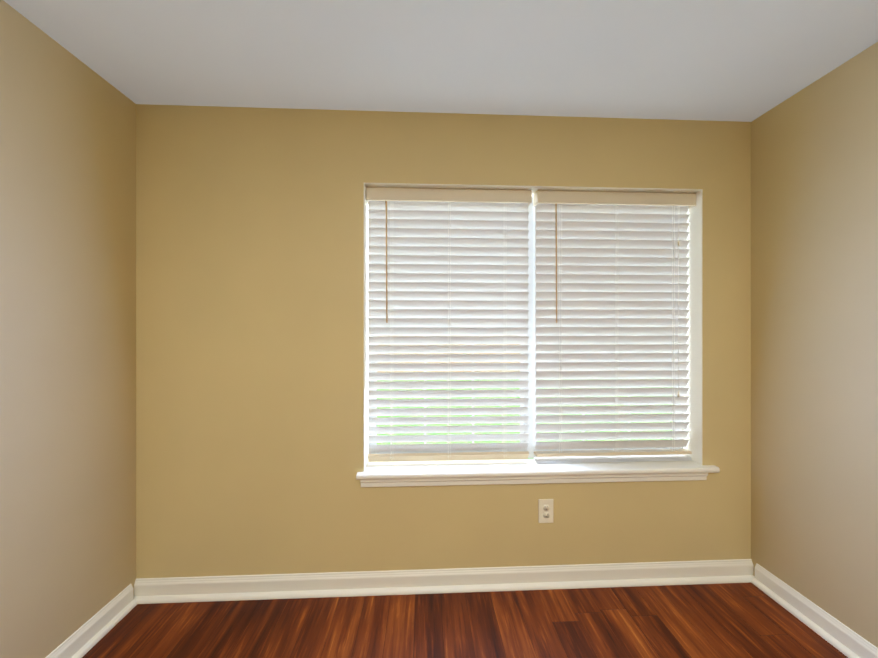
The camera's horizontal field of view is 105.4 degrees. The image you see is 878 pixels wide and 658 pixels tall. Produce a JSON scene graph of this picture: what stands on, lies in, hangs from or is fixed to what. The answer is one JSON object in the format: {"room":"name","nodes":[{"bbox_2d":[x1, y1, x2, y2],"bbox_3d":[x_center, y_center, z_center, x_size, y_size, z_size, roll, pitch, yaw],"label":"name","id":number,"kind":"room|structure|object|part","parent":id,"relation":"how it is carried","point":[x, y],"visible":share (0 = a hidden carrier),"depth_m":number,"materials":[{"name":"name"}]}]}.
{"room":"empty room","nodes":[
{"label":"empty room","id":0,"kind":"room"},
{"bbox_2d":[0,0,135,657],"bbox_3d":[-1.486,0.112,-0.187,0.150,2.440,4.030,0,0,-3],"label":"wall","id":1,"kind":"structure","parent":0,"point":[67,343],"depth_m":1.31,"materials":[{"name":"yellow paint"}]},
{"bbox_2d":[45,584,137,657],"bbox_3d":[-1.394,1.282,-0.198,0.033,0.100,3.634,0,0,-3],"label":"baseboard","id":2,"kind":"structure","parent":1,"relation":"attached to","point":[87,636],"depth_m":1.44,"materials":[{"name":"white paint"}]},
{"bbox_2d":[4,0,877,121],"bbox_3d":[0.171,-1.168,-0.114,3.467,0.120,4.030,0,0,-3],"label":"ceiling","id":3,"kind":"structure","parent":0,"point":[732,60],"depth_m":1.34,"materials":[{"name":"white paint"}]},
{"bbox_2d":[136,104,750,578],"bbox_3d":[0.085,0.111,1.810,3.167,2.440,0.180,0,0,-3],"label":"wall","id":4,"kind":"structure","parent":0,"point":[248,340],"depth_m":1.69,"materials":[{"name":"yellow paint"}]},
{"bbox_2d":[133,559,754,603],"bbox_3d":[0.090,1.281,1.704,3.167,0.100,0.033,0,0,-3],"label":"baseboard","id":5,"kind":"structure","parent":4,"relation":"attached to","point":[301,585],"depth_m":1.70,"materials":[{"name":"white paint"}]},
{"bbox_2d":[368,196,682,460],"bbox_3d":[0.503,-0.009,1.891,1.787,1.469,0.051,0,0,-3],"label":"window","id":6,"kind":"structure","parent":4,"relation":"in","point":[531,423],"depth_m":1.87,"materials":[{"name":"grey"}]},
{"bbox_2d":[366,187,531,461],"bbox_3d":[0.055,-0.012,1.796,0.872,1.455,0.078,0,0,-3],"label":"window blind","id":7,"kind":"object","parent":6,"relation":"attached to","point":[448,266],"visible":0.96,"depth_m":1.80,"materials":[{"name":"beige plastic"}]},
{"bbox_3d":[0.054,0.690,1.808,0.864,0.050,0.044,0,0,-3],"label":"rail","id":8,"kind":"part","parent":7,"relation":"part of","materials":[{"name":"beige plastic"}]},
{"bbox_2d":[533,190,695,462],"bbox_3d":[0.958,-0.008,1.837,0.872,1.463,0.079,0,0,-3],"label":"window blind","id":9,"kind":"object","parent":6,"relation":"attached to","point":[611,280],"visible":0.98,"depth_m":1.84,"materials":[{"name":"beige plastic"}]},
{"bbox_3d":[0.958,0.683,1.847,0.864,0.020,0.054,0,0,-3],"label":"rail","id":10,"kind":"part","parent":9,"relation":"part of","materials":[{"name":"beige plastic"}]},
{"bbox_2d":[364,183,702,470],"bbox_3d":[0.507,-0.009,1.801,1.787,1.469,0.124,0,0,-3],"label":"window frame","id":11,"kind":"structure","parent":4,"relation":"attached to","point":[695,341],"depth_m":1.79,"materials":[{"name":"white paint"}]},
{"bbox_2d":[360,473,707,486],"bbox_3d":[0.510,0.776,1.728,1.811,0.046,0.022,0,0,-3],"label":"apron","id":12,"kind":"object","parent":4,"relation":"attached to","point":[527,480],"visible":0.85,"depth_m":1.72,"materials":[{"name":"white paint"}]},
{"bbox_2d":[356,459,719,479],"bbox_3d":[0.523,0.739,1.784,1.879,0.028,0.161,0,0,-3],"label":"window sill","id":13,"kind":"structure","parent":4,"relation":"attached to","point":[452,469],"depth_m":1.74,"materials":[{"name":"white paint"}]},
{"bbox_2d":[538,499,552,522],"bbox_3d":[0.556,0.946,1.737,0.079,0.124,0.008,0,0,-3],"label":"electrical outlet plate","id":14,"kind":"object","parent":4,"relation":"attached to","point":[545,510],"visible":1,"depth_m":1.74,"materials":[{"name":"beige plastic"}]},
{"bbox_2d":[82,582,847,657],"bbox_3d":[0.171,1.392,-0.113,3.467,0.120,4.030,0,0,-3],"label":"floor","id":15,"kind":"structure","parent":0,"point":[737,620],"depth_m":1.49,"materials":[{"name":"brown wood"}]},
{"bbox_2d":[751,42,877,647],"bbox_3d":[1.828,0.112,-0.039,0.150,2.440,4.030,0,0,-3],"label":"wall","id":16,"kind":"structure","parent":0,"point":[814,342],"depth_m":1.48,"materials":[{"name":"yellow paint"}]},
{"bbox_2d":[751,563,877,657],"bbox_3d":[1.737,1.282,-0.058,0.033,0.100,3.634,0,0,-3],"label":"baseboard","id":17,"kind":"structure","parent":16,"relation":"attached to","point":[845,640],"depth_m":1.48,"materials":[{"name":"white paint"}]},
{"label":"outside","id":18,"kind":"structure","parent":0,"visible":0},
{"bbox_2d":[377,353,671,458],"bbox_3d":[-0.003,1.724,24.329,55.000,0.100,44.819,0,0,-3],"label":"lawn","id":19,"kind":"structure","parent":18,"point":[490,415],"depth_m":6.42,"materials":[{"name":"green plant"}]},
{"bbox_2d":[377,344,611,371],"bbox_3d":[-0.986,0.708,12.718,30.000,1.940,0.070,0,0,-3],"label":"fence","id":20,"kind":"object","parent":19,"relation":"on","point":[459,362],"depth_m":12.76,"materials":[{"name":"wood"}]}
]}

